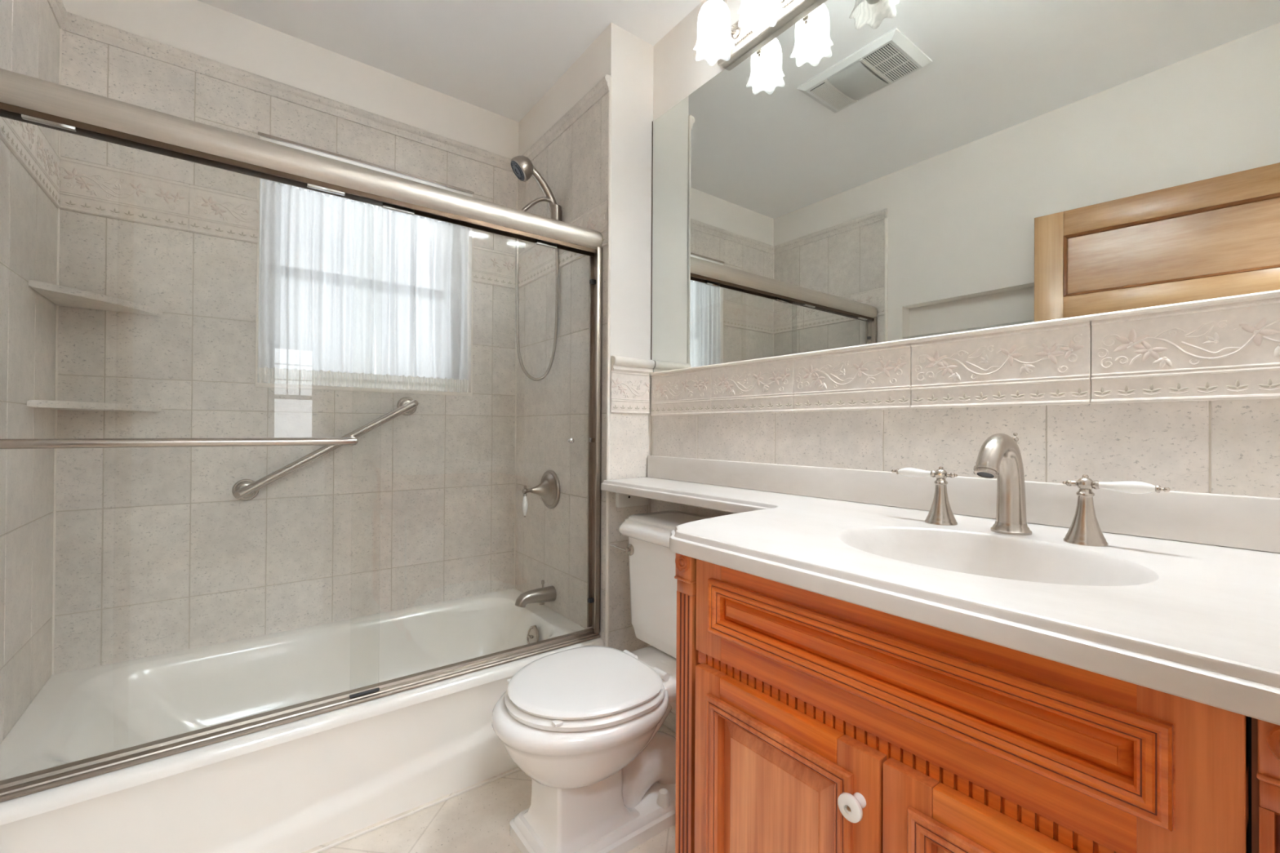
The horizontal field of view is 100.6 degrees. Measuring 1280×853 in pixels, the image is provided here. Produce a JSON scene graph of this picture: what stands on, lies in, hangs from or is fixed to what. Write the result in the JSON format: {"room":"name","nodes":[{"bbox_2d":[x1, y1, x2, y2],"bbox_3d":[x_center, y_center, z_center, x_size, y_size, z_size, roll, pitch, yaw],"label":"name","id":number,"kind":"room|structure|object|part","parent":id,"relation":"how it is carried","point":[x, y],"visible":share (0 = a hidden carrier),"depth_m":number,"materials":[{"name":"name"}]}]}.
{"room":"bathroom","nodes":[
{"label":"bathroom","id":0,"kind":"room"},
{"bbox_2d":[0,0,60,744],"bbox_3d":[-1.205,-0.204,0.711,0.177,2.604,2.650,1,0,-37],"label":"wall","id":1,"kind":"structure","parent":0,"point":[29,29],"depth_m":1.42,"materials":[{"name":"tile"}]},
{"bbox_2d":[47,0,67,28],"bbox_3d":[-1.562,-1.273,1.340,0.028,0.058,0.820,1,0,-37],"label":"trim","id":2,"kind":"structure","parent":1,"relation":"attached to","point":[57,6],"depth_m":1.62,"materials":[{"name":"stone"}]},
{"bbox_2d":[26,400,161,411],"bbox_3d":[-1.635,-0.061,1.616,0.246,0.020,0.287,1,0,-37],"label":"corner shelf","id":3,"kind":"object","parent":1,"relation":"attached to","point":[46,404],"visible":1,"depth_m":1.57,"materials":[{"name":"stone"}]},
{"bbox_2d":[28,280,162,315],"bbox_3d":[-1.633,-0.385,1.618,0.246,0.020,0.287,1,0,-37],"label":"corner shelf","id":4,"kind":"object","parent":1,"relation":"attached to","point":[60,295],"visible":1,"depth_m":1.60,"materials":[{"name":"stone"}]},
{"bbox_2d":[53,0,519,674],"bbox_3d":[-1.114,-0.194,2.314,1.945,2.604,0.207,1,0,-37],"label":"wall","id":5,"kind":"structure","parent":0,"point":[157,553],"depth_m":1.92,"materials":[{"name":"tile"}]},
{"bbox_2d":[51,28,62,675],"bbox_3d":[-1.818,-0.238,1.657,0.007,2.015,0.007,1,0,-37],"label":"trim","id":6,"kind":"structure","parent":5,"relation":"attached to","point":[60,29],"depth_m":1.65,"materials":[{"name":"beige tile"}]},
{"bbox_2d":[61,11,513,172],"bbox_3d":[-1.202,-1.266,2.121,1.530,0.058,0.028,1,0,-37],"label":"trim","id":7,"kind":"structure","parent":5,"relation":"attached to","point":[74,24],"depth_m":1.97,"materials":[{"name":"stone"}]},
{"bbox_2d":[231,396,417,501],"bbox_3d":[-1.200,0.072,2.084,0.632,0.403,0.068,1,0,-37],"label":"grab bar","id":8,"kind":"object","parent":5,"relation":"attached to","point":[244,490],"visible":1,"depth_m":2.01,"materials":[{"name":"silver metal"}]},
{"bbox_2d":[257,177,458,391],"bbox_3d":[-1.188,-0.619,2.332,0.796,0.921,0.090,1,0,-37],"label":"window","id":9,"kind":"structure","parent":5,"relation":"in","point":[260,178],"depth_m":2.06,"materials":[{"name":"white paint"}]},
{"bbox_3d":[-1.177,-0.414,2.315,0.726,0.450,0.030,1,0,-37],"label":"sash","id":10,"kind":"part","parent":9,"relation":"part of","materials":[{"name":"white paint"}]},
{"bbox_2d":[257,373,468,386],"bbox_3d":[-1.113,-0.193,2.228,0.796,0.009,0.009,1,0,-37],"label":"curtain rod","id":11,"kind":"object","parent":5,"relation":"attached to","point":[258,373],"visible":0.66,"depth_m":2.21,"materials":[{"name":"white paint"}]},
{"bbox_2d":[255,134,473,395],"bbox_3d":[-1.125,-0.613,2.250,0.810,0.941,0.116,1,0,-37],"label":"trim","id":12,"kind":"structure","parent":5,"relation":"attached to","point":[470,283],"depth_m":2.23,"materials":[{"name":"beige tile"}]},
{"bbox_2d":[257,131,474,194],"bbox_3d":[-1.091,-1.080,2.211,0.810,0.011,0.011,1,0,-37],"label":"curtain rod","id":13,"kind":"structure","parent":5,"relation":"attached to","point":[263,135],"depth_m":2.17,"materials":[{"name":"silver metal"}]},
{"bbox_2d":[513,177,517,588],"bbox_3d":[-0.602,-0.225,2.580,0.007,2.015,0.007,1,0,-37],"label":"trim","id":14,"kind":"structure","parent":5,"relation":"attached to","point":[517,177],"depth_m":2.58,"materials":[{"name":"beige tile"}]},
{"bbox_3d":[-1.109,-0.945,2.232,0.796,0.009,0.009,1,0,-37],"label":"curtain rod","id":15,"kind":"object","parent":5,"relation":"attached to","visible":0},
{"bbox_2d":[258,177,376,388],"bbox_3d":[-1.267,-0.570,2.112,0.398,0.823,0.033,1,0,-37],"label":"sheer curtain","id":16,"kind":"object","parent":15,"relation":"hanging from","point":[318,251],"visible":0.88,"depth_m":2.09,"materials":[{"name":"fabric"}]},
{"bbox_2d":[375,205,469,392],"bbox_3d":[-0.952,-0.567,2.349,0.396,0.823,0.054,1,0,-34],"label":"sheer curtain","id":17,"kind":"object","parent":15,"relation":"hanging from","point":[421,263],"visible":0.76,"depth_m":2.34,"materials":[{"name":"fabric"}]},
{"bbox_2d":[197,0,702,122],"bbox_3d":[-0.411,-1.529,1.248,2.070,0.060,2.760,1,0,-37],"label":"ceiling","id":18,"kind":"structure","parent":0,"point":[500,57],"depth_m":2.02,"materials":[{"name":"paint"}]},
{"bbox_2d":[301,724,675,852],"bbox_3d":[-0.425,1.135,1.232,2.070,0.060,2.760,1,0,-37],"label":"floor","id":19,"kind":"structure","parent":0,"point":[477,820],"depth_m":1.46,"materials":[{"name":"tile"}]},
{"bbox_2d":[0,588,604,852],"bbox_3d":[-0.969,0.940,1.785,1.528,0.331,0.819,1,0,-37],"label":"bathtub","id":20,"kind":"object","parent":19,"relation":"on","point":[300,786],"visible":0.73,"depth_m":1.53,"materials":[{"name":"white ceramic"}]},
{"bbox_2d":[0,68,602,802],"bbox_3d":[-0.759,0.018,1.520,1.526,1.512,0.102,1,0,-37],"label":"sliding shower door","id":21,"kind":"structure","parent":20,"relation":"on","point":[23,98],"depth_m":1.39,"materials":[{"name":"glass"}]},
{"bbox_3d":[-0.764,-0.700,1.537,1.526,0.076,0.071,1,0,-37],"label":"header rail","id":22,"kind":"part","parent":21,"relation":"part of","materials":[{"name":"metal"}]},
{"bbox_3d":[-0.251,0.051,1.926,0.018,0.018,0.023,1,0,-37],"label":"pull knob","id":23,"kind":"part","parent":21,"relation":"part of","materials":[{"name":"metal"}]},
{"bbox_3d":[-0.433,0.848,2.140,0.032,0.091,0.084,1,0,-37],"label":"overflow plate","id":24,"kind":"part","parent":20,"relation":"part of","materials":[{"name":"silver metal"}]},
{"bbox_2d":[491,510,711,852],"bbox_3d":[-0.056,0.707,1.536,0.754,0.819,0.493,1,0,-37],"label":"toilet","id":25,"kind":"object","parent":19,"relation":"on","point":[584,723],"visible":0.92,"depth_m":1.39,"materials":[{"name":"white ceramic"}]},
{"bbox_3d":[-0.160,0.715,1.447,0.410,0.021,0.394,1,0,-37],"label":"seat","id":26,"kind":"part","parent":25,"relation":"part of","materials":[{"name":"white paint"}]},
{"bbox_3d":[-0.160,0.693,1.447,0.397,0.023,0.384,1,0,-37],"label":"lid","id":27,"kind":"part","parent":25,"relation":"part of","materials":[{"name":"white paint"}]},
{"bbox_3d":[-0.060,0.411,1.786,0.030,0.038,0.095,1,0,-44],"label":"flush lever","id":28,"kind":"part","parent":25,"relation":"part of","materials":[{"name":"silver metal"}]},
{"bbox_3d":[0.162,0.541,1.691,0.212,0.349,0.431,1,0,-37],"label":"tank","id":29,"kind":"part","parent":25,"relation":"part of","materials":[{"name":"white ceramic"}]},
{"bbox_3d":[0.156,0.334,1.687,0.240,0.070,0.476,1,0,-37],"label":"tank lid","id":30,"kind":"part","parent":25,"relation":"part of","materials":[{"name":"white ceramic"}]},
{"bbox_2d":[674,553,1279,852],"bbox_3d":[0.521,0.667,0.844,0.658,0.882,0.768,1,0,-37],"label":"vanity cabinet","id":31,"kind":"object","parent":19,"relation":"on","point":[807,722],"visible":0.94,"depth_m":0.62,"materials":[{"name":"brown wood"}]},
{"bbox_3d":[0.085,0.616,0.968,0.028,0.782,0.044,1,0,-37],"label":"fluted post","id":32,"kind":"part","parent":31,"relation":"part of","materials":[{"name":"brown wood"}]},
{"bbox_3d":[0.197,0.696,0.785,0.015,0.455,0.213,1,0,-37],"label":"raised panel","id":33,"kind":"part","parent":31,"relation":"part of","materials":[{"name":"brown wood"}]},
{"bbox_3d":[0.193,0.695,0.782,0.024,0.505,0.263,1,0,-37],"label":"moulding","id":34,"kind":"part","parent":31,"relation":"part of","materials":[{"name":"brown wood"}]},
{"bbox_3d":[0.202,0.439,0.789,0.019,0.058,0.213,1,0,-37],"label":"rail","id":35,"kind":"part","parent":31,"relation":"part of","materials":[{"name":"brown wood"}]},
{"bbox_3d":[0.200,0.696,0.787,0.020,0.571,0.329,1,0,-37],"label":"door","id":36,"kind":"part","parent":31,"relation":"part of","materials":[{"name":"brown wood"}]},
{"bbox_3d":[0.267,0.472,0.663,0.028,0.032,0.032,1,0,-37],"label":"knob","id":37,"kind":"part","parent":31,"relation":"part of","materials":[{"name":"white ceramic"}]},
{"bbox_3d":[0.302,0.406,0.690,0.022,0.024,0.643,1,0,-37],"label":"dentil moulding","id":38,"kind":"part","parent":31,"relation":"part of","materials":[{"name":"brown wood"}]},
{"bbox_3d":[0.401,0.695,0.522,0.020,0.571,0.328,1,0,-37],"label":"door","id":39,"kind":"part","parent":31,"relation":"part of","materials":[{"name":"brown wood"}]},
{"bbox_3d":[0.297,0.304,0.689,0.015,0.042,0.516,1,0,-37],"label":"raised panel","id":40,"kind":"part","parent":31,"relation":"part of","materials":[{"name":"brown wood"}]},
{"bbox_2d":[600,477,1279,725],"bbox_3d":[0.276,0.257,1.200,0.656,0.133,1.635,1,0,-37],"label":"countertop","id":41,"kind":"structure","parent":31,"relation":"on","point":[1200,623],"depth_m":0.68,"materials":[{"name":"stone"}]},
{"bbox_2d":[891,432,1170,546],"bbox_3d":[0.631,0.101,0.940,0.162,0.180,0.426,1,0,-37],"label":"faucet","id":42,"kind":"object","parent":41,"relation":"on","point":[999,457],"visible":1,"depth_m":0.94,"materials":[{"name":"silver metal"}]},
{"bbox_3d":[0.567,0.095,1.097,0.020,0.020,0.066,1,0,-37],"label":"lever","id":43,"kind":"part","parent":42,"relation":"part of","materials":[{"name":"white ceramic"}]},
{"bbox_3d":[0.599,0.136,1.056,0.057,0.112,0.059,1,0,-37],"label":"handle","id":44,"kind":"part","parent":42,"relation":"part of","materials":[{"name":"silver metal"}]},
{"bbox_3d":[0.634,0.102,0.936,0.162,0.179,0.062,1,0,-37],"label":"spout","id":45,"kind":"part","parent":42,"relation":"part of","materials":[{"name":"silver metal"}]},
{"bbox_3d":[0.688,0.046,0.977,0.016,0.069,0.011,1,0,-37],"label":"lift rod","id":46,"kind":"part","parent":42,"relation":"part of","materials":[{"name":"silver metal"}]},
{"bbox_3d":[0.733,0.135,0.876,0.057,0.112,0.059,1,0,-37],"label":"handle","id":47,"kind":"part","parent":42,"relation":"part of","materials":[{"name":"silver metal"}]},
{"bbox_3d":[0.764,0.095,0.835,0.020,0.020,0.066,1,0,-37],"label":"lever","id":48,"kind":"part","parent":42,"relation":"part of","materials":[{"name":"white ceramic"}]},
{"bbox_3d":[0.293,0.304,0.687,0.024,0.092,0.566,1,0,-37],"label":"moulding","id":49,"kind":"part","parent":31,"relation":"part of","materials":[{"name":"brown wood"}]},
{"bbox_3d":[0.398,0.695,0.520,0.015,0.455,0.212,1,0,-37],"label":"raised panel","id":50,"kind":"part","parent":31,"relation":"part of","materials":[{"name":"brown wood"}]},
{"bbox_3d":[0.394,0.695,0.517,0.024,0.505,0.262,1,0,-37],"label":"moulding","id":51,"kind":"part","parent":31,"relation":"part of","materials":[{"name":"brown wood"}]},
{"bbox_3d":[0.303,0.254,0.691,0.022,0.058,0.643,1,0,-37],"label":"drawer","id":52,"kind":"part","parent":31,"relation":"part of","materials":[{"name":"brown wood"}]},
{"bbox_3d":[0.302,0.359,0.691,0.022,0.069,0.643,1,0,-37],"label":"rail","id":53,"kind":"part","parent":31,"relation":"part of","materials":[{"name":"brown wood"}]},
{"bbox_3d":[0.403,0.439,0.524,0.019,0.058,0.212,1,0,-37],"label":"rail","id":54,"kind":"part","parent":31,"relation":"part of","materials":[{"name":"brown wood"}]},
{"bbox_3d":[0.333,0.607,0.700,0.006,0.762,0.740,1,0,-37],"label":"shadow panel","id":55,"kind":"part","parent":31,"relation":"part of","materials":[{"name":"black wood"}]},
{"bbox_3d":[0.510,0.615,0.408,0.028,0.782,0.046,1,0,-37],"label":"fluted post","id":56,"kind":"part","parent":31,"relation":"part of","materials":[{"name":"brown wood"}]},
{"bbox_2d":[515,22,653,652],"bbox_3d":[-0.280,-0.189,2.324,0.216,2.604,0.824,1,0,-37],"label":"wall","id":57,"kind":"structure","parent":0,"point":[551,544],"depth_m":2.09,"materials":[{"name":"paint"}]},
{"bbox_2d":[515,579,556,607],"bbox_3d":[-0.439,0.696,2.214,0.171,0.099,0.064,1,0,-37],"label":"tub spout","id":58,"kind":"object","parent":57,"relation":"attached to","point":[542,595],"visible":1,"depth_m":2.20,"materials":[{"name":"silver metal"}]},
{"bbox_3d":[-0.409,0.666,2.237,0.013,0.040,0.013,1,0,-37],"label":"diverter knob","id":59,"kind":"part","parent":58,"relation":"part of","materials":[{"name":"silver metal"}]},
{"bbox_2d":[511,155,561,381],"bbox_3d":[-0.430,-0.638,2.186,0.215,0.904,0.096,1,0,-37],"label":"handheld shower","id":60,"kind":"object","parent":57,"relation":"attached to","point":[522,167],"visible":0.82,"depth_m":2.17,"materials":[{"name":"silver metal"}]},
{"bbox_3d":[-0.422,-0.890,2.186,0.189,0.124,0.024,1,0,-33],"label":"outlet arm","id":61,"kind":"part","parent":60,"relation":"part of","materials":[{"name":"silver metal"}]},
{"bbox_3d":[-0.399,-0.941,2.208,0.138,0.257,0.043,1,0,-37],"label":"handle","id":62,"kind":"part","parent":60,"relation":"part of","materials":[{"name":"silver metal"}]},
{"bbox_2d":[521,470,559,517],"bbox_3d":[-0.437,0.282,2.248,0.132,0.192,0.166,1,0,-37],"label":"shower valve","id":63,"kind":"object","parent":57,"relation":"attached to","point":[548,489],"visible":1,"depth_m":2.24,"materials":[{"name":"silver metal"}]},
{"bbox_3d":[-0.480,0.330,2.215,0.025,0.082,0.025,1,0,-37],"label":"lever","id":64,"kind":"part","parent":63,"relation":"part of","materials":[{"name":"white ceramic"}]},
{"bbox_3d":[-0.355,-0.211,2.267,0.012,2.045,0.799,1,0,-37],"label":"tile panel","id":65,"kind":"part","parent":57,"relation":"part of","materials":[{"name":"tile"}]},
{"bbox_2d":[522,74,611,161],"bbox_3d":[-0.358,-1.260,2.266,0.028,0.058,0.801,1,0,-37],"label":"trim","id":66,"kind":"structure","parent":57,"relation":"attached to","point":[602,87],"depth_m":2.15,"materials":[{"name":"stone"}]},
{"bbox_2d":[604,76,612,647],"bbox_3d":[-0.116,-0.086,1.947,0.016,2.395,0.017,1,0,-37],"label":"trim","id":67,"kind":"structure","parent":57,"relation":"attached to","point":[610,108],"depth_m":1.95,"materials":[{"name":"beige tile"}]},
{"bbox_3d":[-0.046,0.529,1.999,0.184,1.165,0.012,1,0,-37],"label":"tile panel","id":68,"kind":"part","parent":57,"relation":"part of","materials":[{"name":"tile"}]},
{"bbox_2d":[611,355,654,373],"bbox_3d":[-0.024,-0.231,2.000,0.185,0.055,0.027,1,0,-37],"label":"trim","id":69,"kind":"structure","parent":57,"relation":"attached to","point":[626,364],"depth_m":1.99,"materials":[{"name":"beige tile"}]},
{"bbox_2d":[649,0,1279,733],"bbox_3d":[0.334,-0.189,1.811,0.180,2.604,2.760,1,0,-37],"label":"wall","id":70,"kind":"structure","parent":0,"point":[1188,400],"depth_m":1.09,"materials":[{"name":"tile"}]},
{"bbox_2d":[693,0,817,68],"bbox_3d":[0.535,-1.260,1.287,0.189,0.214,1.090,1,0,-37],"label":"vanity light","id":71,"kind":"object","parent":70,"relation":"attached to","point":[720,42],"visible":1,"depth_m":1.59,"materials":[{"name":"glass"}]},
{"bbox_3d":[0.230,-1.224,1.637,0.126,0.144,0.129,1,0,-37],"label":"lamp shade","id":72,"kind":"part","parent":71,"relation":"part of","materials":[{"name":"white glass"}]},
{"bbox_3d":[0.268,-1.290,1.651,0.092,0.151,0.034,1,0,-37],"label":"arm","id":73,"kind":"part","parent":71,"relation":"part of","materials":[{"name":"silver metal"}]},
{"bbox_3d":[0.338,-1.225,1.494,0.126,0.144,0.129,1,0,-37],"label":"lamp shade","id":74,"kind":"part","parent":71,"relation":"part of","materials":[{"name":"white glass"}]},
{"bbox_3d":[0.580,-1.215,1.323,0.007,0.005,1.072,1,0,-37],"label":"bead trim","id":75,"kind":"part","parent":71,"relation":"part of","materials":[{"name":"silver metal"}]},
{"bbox_2d":[647,455,1279,553],"bbox_3d":[0.530,0.152,1.393,0.020,0.083,1.635,1,0,-37],"label":"backsplash","id":76,"kind":"structure","parent":70,"relation":"attached to","point":[1231,521],"depth_m":1.04,"materials":[{"name":"stone"}]},
{"bbox_2d":[649,289,1279,375],"bbox_3d":[0.539,-0.203,1.399,0.018,0.012,1.635,1,0,-37],"label":"trim","id":77,"kind":"structure","parent":70,"relation":"attached to","point":[1271,294],"depth_m":1.07,"materials":[{"name":"beige tile"}]},
{"bbox_2d":[650,0,1279,372],"bbox_3d":[0.545,-0.700,1.416,0.007,0.982,1.647,1,0,-37],"label":"wall mirror","id":78,"kind":"object","parent":70,"relation":"attached to","point":[867,171],"visible":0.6,"depth_m":1.19,"materials":[{"name":"silver mirror"}]},
{"bbox_3d":[0.544,0.533,1.397,0.012,1.157,1.630,1,0,-37],"label":"tile panel","id":79,"kind":"part","parent":70,"relation":"part of","materials":[{"name":"stone"}]}
]}

